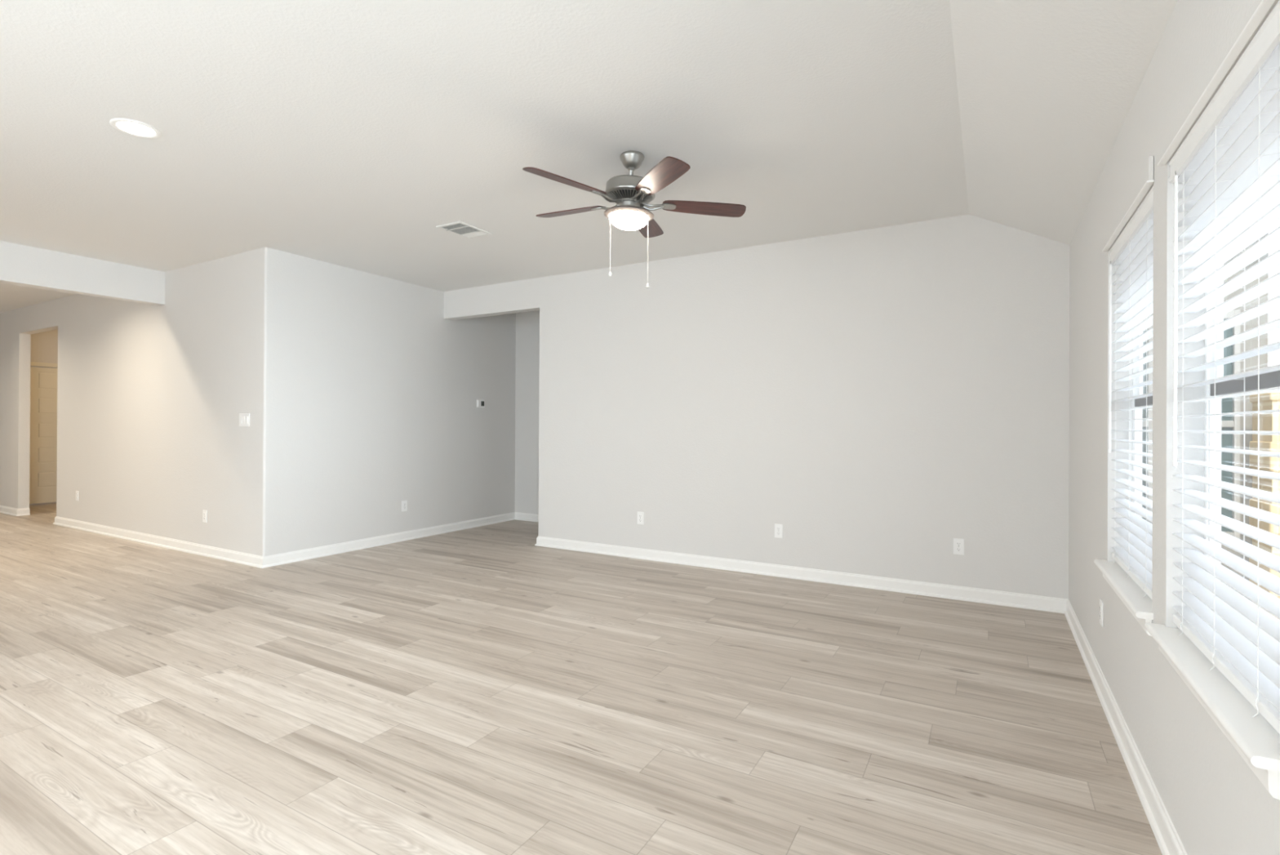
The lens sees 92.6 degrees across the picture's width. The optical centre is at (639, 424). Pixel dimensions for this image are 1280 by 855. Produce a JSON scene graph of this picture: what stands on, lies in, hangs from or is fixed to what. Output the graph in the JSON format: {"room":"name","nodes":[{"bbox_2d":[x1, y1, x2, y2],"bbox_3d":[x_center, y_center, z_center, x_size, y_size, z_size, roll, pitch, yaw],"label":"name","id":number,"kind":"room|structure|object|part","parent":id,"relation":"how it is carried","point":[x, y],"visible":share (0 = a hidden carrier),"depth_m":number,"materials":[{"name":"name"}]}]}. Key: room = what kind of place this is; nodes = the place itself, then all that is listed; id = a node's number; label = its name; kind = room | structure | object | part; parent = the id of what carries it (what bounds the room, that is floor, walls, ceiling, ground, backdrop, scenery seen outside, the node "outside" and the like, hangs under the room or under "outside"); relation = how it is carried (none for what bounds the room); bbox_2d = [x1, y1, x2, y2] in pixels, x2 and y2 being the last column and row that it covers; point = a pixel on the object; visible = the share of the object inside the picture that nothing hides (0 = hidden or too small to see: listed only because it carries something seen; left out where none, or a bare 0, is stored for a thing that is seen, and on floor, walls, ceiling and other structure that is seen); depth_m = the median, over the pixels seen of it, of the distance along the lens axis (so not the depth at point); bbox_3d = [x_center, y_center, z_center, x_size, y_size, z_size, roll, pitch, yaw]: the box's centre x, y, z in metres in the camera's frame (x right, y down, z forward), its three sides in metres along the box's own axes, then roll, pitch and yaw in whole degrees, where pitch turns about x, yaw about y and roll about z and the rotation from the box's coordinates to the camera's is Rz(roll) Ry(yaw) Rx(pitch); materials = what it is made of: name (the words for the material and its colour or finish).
{"room":"empty living room","nodes":[
{"label":"empty living room","id":0,"kind":"room"},
{"bbox_2d":[30,328,57,368],"bbox_3d":[-6.965,-0.161,9.252,3.670,2.743,3.031,0,0,30],"label":"wall","id":1,"kind":"structure","parent":0,"point":[44,345],"depth_m":9.23,"materials":[{"name":"paint"}]},
{"bbox_2d":[0,505,30,515],"bbox_3d":[-9.255,1.151,8.729,2.479,0.094,0.135,0,0,30],"label":"baseboard","id":2,"kind":"structure","parent":1,"relation":"attached to","point":[4,509],"depth_m":8.16,"materials":[{"name":"paint"}]},
{"bbox_2d":[29,361,57,503],"bbox_3d":[-8.883,0.134,9.433,0.071,2.135,0.935,0,0,30],"label":"door","id":3,"kind":"structure","parent":1,"relation":"in","point":[43,380],"depth_m":9.23,"materials":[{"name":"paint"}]},
{"bbox_3d":[-8.859,0.134,9.419,0.016,2.135,0.935,0,0,30],"label":"casing","id":4,"kind":"part","parent":3,"relation":"part of","materials":[{"name":"paint"}]},
{"bbox_3d":[-8.903,0.084,9.438,0.025,0.245,0.595,0,0,30],"label":"panel","id":5,"kind":"part","parent":3,"relation":"part of","materials":[{"name":"paint"}]},
{"bbox_3d":[-8.905,0.454,9.437,0.025,0.255,0.595,0,0,30],"label":"panel","id":6,"kind":"part","parent":3,"relation":"part of","materials":[{"name":"paint"}]},
{"bbox_3d":[-8.907,0.826,9.437,0.025,0.250,0.595,0,0,30],"label":"panel","id":7,"kind":"part","parent":3,"relation":"part of","materials":[{"name":"paint"}]},
{"bbox_3d":[-8.899,-0.666,9.440,0.025,0.265,0.595,0,0,30],"label":"panel","id":8,"kind":"part","parent":3,"relation":"part of","materials":[{"name":"paint"}]},
{"bbox_3d":[-8.901,-0.286,9.439,0.025,0.255,0.595,0,0,30],"label":"panel","id":9,"kind":"part","parent":3,"relation":"part of","materials":[{"name":"paint"}]},
{"bbox_2d":[53,515,263,568],"bbox_3d":[-5.146,1.166,6.384,4.522,0.094,0.135,0,0,30],"label":"baseboard","id":10,"kind":"structure","parent":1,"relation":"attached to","point":[242,557],"depth_m":6.05,"materials":[{"name":"paint"}]},
{"bbox_2d":[0,247,265,555],"bbox_3d":[-6.757,-0.165,7.325,8.202,2.743,0.110,0,0,30],"label":"wall","id":11,"kind":"structure","parent":0,"point":[151,398],"depth_m":6.21,"materials":[{"name":"paint"}]},
{"bbox_2d":[75,490,78,500],"bbox_3d":[-6.573,0.827,7.146,0.070,0.115,0.009,0,0,30],"label":"wall outlet","id":12,"kind":"object","parent":11,"relation":"attached to","point":[77,491],"visible":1,"depth_m":7.14,"materials":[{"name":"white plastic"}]},
{"bbox_2d":[202,509,207,522],"bbox_3d":[-4.064,0.853,5.715,0.070,0.115,0.009,0,0,30],"label":"wall outlet","id":13,"kind":"object","parent":11,"relation":"attached to","point":[204,512],"visible":1,"depth_m":5.71,"materials":[{"name":"white plastic"}]},
{"bbox_2d":[239,413,249,426],"bbox_3d":[-3.485,-0.043,5.388,0.164,0.115,0.013,0,0,30],"label":"light switch","id":14,"kind":"object","parent":11,"relation":"attached to","point":[244,418],"visible":1,"depth_m":5.38,"materials":[{"name":"white plastic"}]},
{"bbox_2d":[263,247,515,555],"bbox_3d":[-2.448,-0.144,6.704,0.110,2.743,3.290,0,0,30],"label":"wall","id":15,"kind":"structure","parent":0,"point":[371,394],"depth_m":6.18,"materials":[{"name":"paint"}]},
{"bbox_2d":[262,511,515,568],"bbox_3d":[-2.428,1.180,6.610,0.025,0.094,3.220,0,0,30],"label":"baseboard","id":16,"kind":"structure","parent":15,"relation":"attached to","point":[272,560],"depth_m":6.19,"materials":[{"name":"paint"}]},
{"bbox_2d":[401,499,407,511],"bbox_3d":[-2.500,0.859,6.498,0.009,0.115,0.070,0,0,30],"label":"wall outlet","id":17,"kind":"object","parent":15,"relation":"attached to","point":[404,503],"visible":1,"depth_m":6.50,"materials":[{"name":"white plastic"}]},
{"bbox_2d":[476,399,484,408],"bbox_3d":[-1.938,-0.257,7.460,0.026,0.100,0.124,0,0,30],"label":"thermostat","id":18,"kind":"object","parent":15,"relation":"attached to","point":[480,403],"visible":1,"depth_m":7.45,"materials":[{"name":"white plastic"}]},
{"bbox_2d":[514,310,539,514],"bbox_3d":[-0.147,-0.133,6.596,3.993,2.743,1.198,0,0,30],"label":"wall","id":19,"kind":"structure","parent":0,"point":[527,323],"depth_m":7.92,"materials":[{"name":"paint"}]},
{"bbox_2d":[515,511,538,521],"bbox_3d":[0.043,1.194,7.040,3.893,0.094,0.025,0,0,30],"label":"baseboard","id":20,"kind":"structure","parent":19,"relation":"attached to","point":[518,516],"depth_m":7.90,"materials":[{"name":"paint"}]},
{"bbox_2d":[0,502,1162,854],"bbox_3d":[-4.645,1.272,5.003,14.181,0.120,12.300,0,0,30],"label":"floor","id":21,"kind":"structure","parent":0,"point":[486,689],"depth_m":2.65,"materials":[{"name":"wood"}]},
{"bbox_2d":[0,0,1177,312],"bbox_3d":[-4.492,-1.407,4.901,14.731,0.947,12.350,0,0,30],"label":"ceiling","id":22,"kind":"structure","parent":0,"point":[344,133],"depth_m":3.00,"materials":[{"name":"paint"}]},
{"bbox_2d":[0,240,164,305],"bbox_3d":[-6.535,-1.383,3.136,0.125,0.325,6.959,0,0,30],"label":"beam","id":23,"kind":"structure","parent":22,"relation":"attached to","point":[20,264],"depth_m":5.55,"materials":[{"name":"paint"}]},
{"bbox_2d":[109,118,161,138],"bbox_3d":[-2.594,-1.522,3.152,0.208,0.006,0.208,0,0,30],"label":"recessed light","id":24,"kind":"object","parent":22,"relation":"in","point":[132,127],"visible":1,"depth_m":3.14,"materials":[{"name":"paint"}]},
{"bbox_2d":[435,221,492,239],"bbox_3d":[-1.365,-1.504,4.761,0.252,0.022,0.340,0,0,30],"label":"ceiling vent","id":25,"kind":"object","parent":22,"relation":"in","point":[459,228],"visible":1,"depth_m":4.75,"materials":[{"name":"metal"}]},
{"bbox_2d":[522,151,746,288],"bbox_3d":[-0.098,-1.143,3.415,1.219,0.738,1.272,0,0,-40],"label":"ceiling fan","id":26,"kind":"object","parent":22,"relation":"hanging from","point":[630,193],"visible":1,"depth_m":3.38,"materials":[{"name":"brown wood"}]},
{"bbox_3d":[-0.382,-1.263,3.176,0.476,0.006,0.133,2,14,-40],"label":"blade","id":27,"kind":"part","parent":26,"relation":"part of","materials":[{"name":"brown wood"}]},
{"bbox_3d":[-0.417,-1.277,3.672,0.476,0.006,0.133,4,14,32],"label":"blade","id":28,"kind":"part","parent":26,"relation":"part of","materials":[{"name":"brown wood"}]},
{"bbox_3d":[-0.168,-1.024,3.450,0.002,0.326,0.002,0,0,30],"label":"pull chain","id":29,"kind":"part","parent":26,"relation":"part of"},
{"bbox_3d":[-0.064,-1.140,3.452,0.224,0.074,0.224,4,2,30],"label":"lamp shade","id":30,"kind":"part","parent":26,"relation":"part of","materials":[{"name":"white glass"}]},
{"bbox_3d":[0.044,-0.986,3.450,0.002,0.379,0.002,0,0,30],"label":"pull chain","id":31,"kind":"part","parent":26,"relation":"part of","materials":[{"name":"white metal"}]},
{"bbox_3d":[0.044,-1.257,3.860,0.133,0.006,0.476,-9,-1,14],"label":"blade","id":32,"kind":"part","parent":26,"relation":"part of","materials":[{"name":"brown wood"}]},
{"bbox_3d":[0.100,-1.234,3.057,0.133,0.006,0.476,15,-3,-22],"label":"blade","id":33,"kind":"part","parent":26,"relation":"part of","materials":[{"name":"brown wood"}]},
{"bbox_3d":[0.363,-1.230,3.479,0.476,0.006,0.133,3,-11,-4],"label":"blade","id":34,"kind":"part","parent":26,"relation":"part of","materials":[{"name":"brown wood"}]},
{"bbox_2d":[444,214,1069,598],"bbox_3d":[0.335,-0.133,5.562,5.854,2.743,0.120,0,0,30],"label":"wall","id":35,"kind":"structure","parent":0,"point":[882,397],"depth_m":4.85,"materials":[{"name":"paint"}]},
{"bbox_2d":[637,511,644,524],"bbox_3d":[0.005,0.864,5.671,0.070,0.115,0.009,0,0,30],"label":"wall outlet","id":36,"kind":"object","parent":35,"relation":"attached to","point":[640,514],"visible":1,"depth_m":5.67,"materials":[{"name":"white plastic"}]},
{"bbox_2d":[774,523,782,537],"bbox_3d":[1.138,0.870,5.024,0.070,0.115,0.009,0,0,30],"label":"wall outlet","id":37,"kind":"object","parent":35,"relation":"attached to","point":[778,527],"visible":1,"depth_m":5.02,"materials":[{"name":"white plastic"}]},
{"bbox_2d":[534,536,1068,613],"bbox_3d":[0.918,1.194,5.222,4.495,0.094,0.170,0,0,30],"label":"baseboard","id":38,"kind":"structure","parent":35,"relation":"attached to","point":[1046,603],"depth_m":4.81,"materials":[{"name":"paint"}]},
{"bbox_2d":[953,537,964,555],"bbox_3d":[2.278,0.870,4.374,0.070,0.115,0.009,0,0,30],"label":"wall outlet","id":39,"kind":"object","parent":35,"relation":"attached to","point":[958,544],"visible":1,"depth_m":4.37,"materials":[{"name":"white plastic"}]},
{"bbox_2d":[1068,0,1279,854],"bbox_3d":[0.715,-0.033,0.201,0.120,2.520,9.057,0,0,30],"label":"wall","id":40,"kind":"structure","parent":0,"point":[1215,803],"depth_m":1.92,"materials":[{"name":"paint"}]},
{"bbox_2d":[1099,598,1103,626],"bbox_3d":[2.151,0.876,2.854,0.009,0.115,0.070,0,0,30],"label":"wall outlet","id":41,"kind":"object","parent":40,"relation":"attached to","point":[1101,603],"visible":1,"depth_m":2.83,"materials":[{"name":"white plastic"}]},
{"bbox_2d":[1093,155,1154,635],"bbox_3d":[1.910,-0.091,2.345,0.164,1.555,0.913,0,0,30],"label":"window","id":42,"kind":"structure","parent":40,"relation":"in","point":[1129,592],"depth_m":2.38,"materials":[{"name":"paint"}]},
{"bbox_3d":[1.892,0.617,2.351,0.130,0.022,0.913,0,0,30],"label":"sill","id":43,"kind":"part","parent":42,"relation":"part of","materials":[{"name":"paint"}]},
{"bbox_3d":[1.874,-0.825,2.369,0.020,0.087,0.901,0,0,30],"label":"head casing","id":44,"kind":"part","parent":42,"relation":"part of","materials":[{"name":"paint"}]},
{"bbox_2d":[1108,186,1153,599],"bbox_3d":[1.906,-0.093,2.347,0.066,1.376,0.857,0,0,30],"label":"window blind","id":45,"kind":"object","parent":42,"relation":"attached to","point":[1133,250],"visible":0.65,"depth_m":2.36,"materials":[{"name":"white plastic"}]},
{"bbox_3d":[2.068,-0.083,2.620,0.054,1.298,0.002,0,0,30],"label":"ladder cord","id":46,"kind":"part","parent":45,"relation":"part of","materials":[{"name":"white fabric"}]},
{"bbox_3d":[1.908,0.575,2.342,0.048,0.026,0.849,0,0,30],"label":"rail","id":47,"kind":"part","parent":45,"relation":"part of","materials":[{"name":"white plastic"}]},
{"bbox_3d":[1.920,-0.084,2.359,0.054,1.298,0.002,0,0,30],"label":"ladder cord","id":48,"kind":"part","parent":45,"relation":"part of","materials":[{"name":"white fabric"}]},
{"bbox_3d":[1.771,-0.086,2.099,0.054,1.298,0.002,0,0,30],"label":"ladder cord","id":49,"kind":"part","parent":45,"relation":"part of","materials":[{"name":"white fabric"}]},
{"bbox_3d":[1.967,-0.089,2.312,0.033,1.389,0.865,0,0,30],"label":"frame","id":50,"kind":"part","parent":42,"relation":"part of","materials":[{"name":"white plastic"}]},
{"bbox_3d":[1.975,-0.423,2.309,0.014,0.676,0.821,0,0,30],"label":"sash","id":51,"kind":"part","parent":42,"relation":"part of","materials":[{"name":"white plastic"}]},
{"bbox_3d":[1.959,0.230,2.315,0.014,0.690,0.821,0,0,30],"label":"sash","id":52,"kind":"part","parent":42,"relation":"part of","materials":[{"name":"white plastic"}]},
{"bbox_2d":[1064,599,1187,854],"bbox_3d":[0.616,1.179,0.182,0.025,0.094,8.937,0,0,30],"label":"baseboard","id":53,"kind":"structure","parent":40,"relation":"attached to","point":[1169,842],"depth_m":2.20,"materials":[{"name":"paint"}]},
{"bbox_2d":[1144,0,1279,799],"bbox_3d":[1.403,-0.096,1.455,0.164,1.555,0.875,0,0,30],"label":"window","id":54,"kind":"structure","parent":40,"relation":"in","point":[1255,740],"depth_m":1.44,"materials":[{"name":"paint"}]},
{"bbox_3d":[1.384,0.613,1.462,0.130,0.022,0.875,0,0,30],"label":"sill","id":55,"kind":"part","parent":54,"relation":"part of","materials":[{"name":"paint"}]},
{"bbox_3d":[1.460,-0.094,1.423,0.033,1.389,0.827,0,0,30],"label":"frame","id":56,"kind":"part","parent":54,"relation":"part of","materials":[{"name":"white plastic"}]},
{"bbox_3d":[1.366,-0.830,1.480,0.020,0.087,0.863,0,0,30],"label":"head casing","id":57,"kind":"part","parent":54,"relation":"part of","materials":[{"name":"paint"}]},
{"bbox_3d":[1.468,-0.428,1.420,0.014,0.676,0.783,0,0,30],"label":"sash","id":58,"kind":"part","parent":54,"relation":"part of","materials":[{"name":"white plastic"}]},
{"bbox_2d":[1168,0,1279,733],"bbox_3d":[1.398,-0.098,1.458,0.066,1.376,0.819,0,0,30],"label":"window blind","id":59,"kind":"object","parent":54,"relation":"attached to","point":[1228,162],"visible":1,"depth_m":1.40,"materials":[{"name":"white plastic"}]},
{"bbox_3d":[1.546,-0.088,1.704,0.054,1.298,0.002,0,0,30],"label":"ladder cord","id":60,"kind":"part","parent":59,"relation":"part of","materials":[{"name":"white fabric"}]},
{"bbox_3d":[1.400,0.570,1.453,0.048,0.026,0.811,0,0,30],"label":"rail","id":61,"kind":"part","parent":59,"relation":"part of","materials":[{"name":"white plastic"}]},
{"bbox_3d":[1.407,-0.089,1.460,0.054,1.298,0.002,0,0,30],"label":"ladder cord","id":62,"kind":"part","parent":59,"relation":"part of","materials":[{"name":"white fabric"}]},
{"bbox_3d":[1.271,-0.091,1.222,0.054,1.298,0.002,0,0,30],"label":"ladder cord","id":63,"kind":"part","parent":59,"relation":"part of","materials":[{"name":"white fabric"}]},
{"bbox_3d":[1.452,0.225,1.426,0.014,0.690,0.783,0,0,30],"label":"sash","id":64,"kind":"part","parent":54,"relation":"part of","materials":[{"name":"white plastic"}]},
{"label":"outside","id":65,"kind":"structure","parent":0,"visible":0},
{"bbox_3d":[5.195,1.507,9.117,28.000,0.230,39.000,0,0,30],"label":"ground","id":66,"kind":"structure","parent":65,"visible":0},
{"bbox_2d":[1142,232,1268,600],"bbox_3d":[5.024,-0.391,6.260,1.399,3.550,3.950,0,0,30],"label":"house wing","id":67,"kind":"object","parent":66,"relation":"on","point":[1233,404],"visible":0.13,"depth_m":4.65},
{"bbox_3d":[3.989,0.001,4.995,0.230,1.630,0.010,0,0,30],"label":"pane","id":68,"kind":"part","parent":67,"relation":"part of","materials":[{"name":"clear glass"}]},
{"bbox_3d":[4.428,0.002,4.745,0.240,1.630,0.010,0,0,30],"label":"pane","id":69,"kind":"part","parent":67,"relation":"part of","materials":[{"name":"clear glass"}]},
{"bbox_2d":[1248,391,1279,619],"bbox_3d":[4.525,0.579,4.208,0.395,1.595,0.390,0,0,30],"label":"stone pillar","id":70,"kind":"structure","parent":66,"relation":"on","point":[1268,421],"depth_m":4.22,"materials":[{"name":"stone"}]}
]}

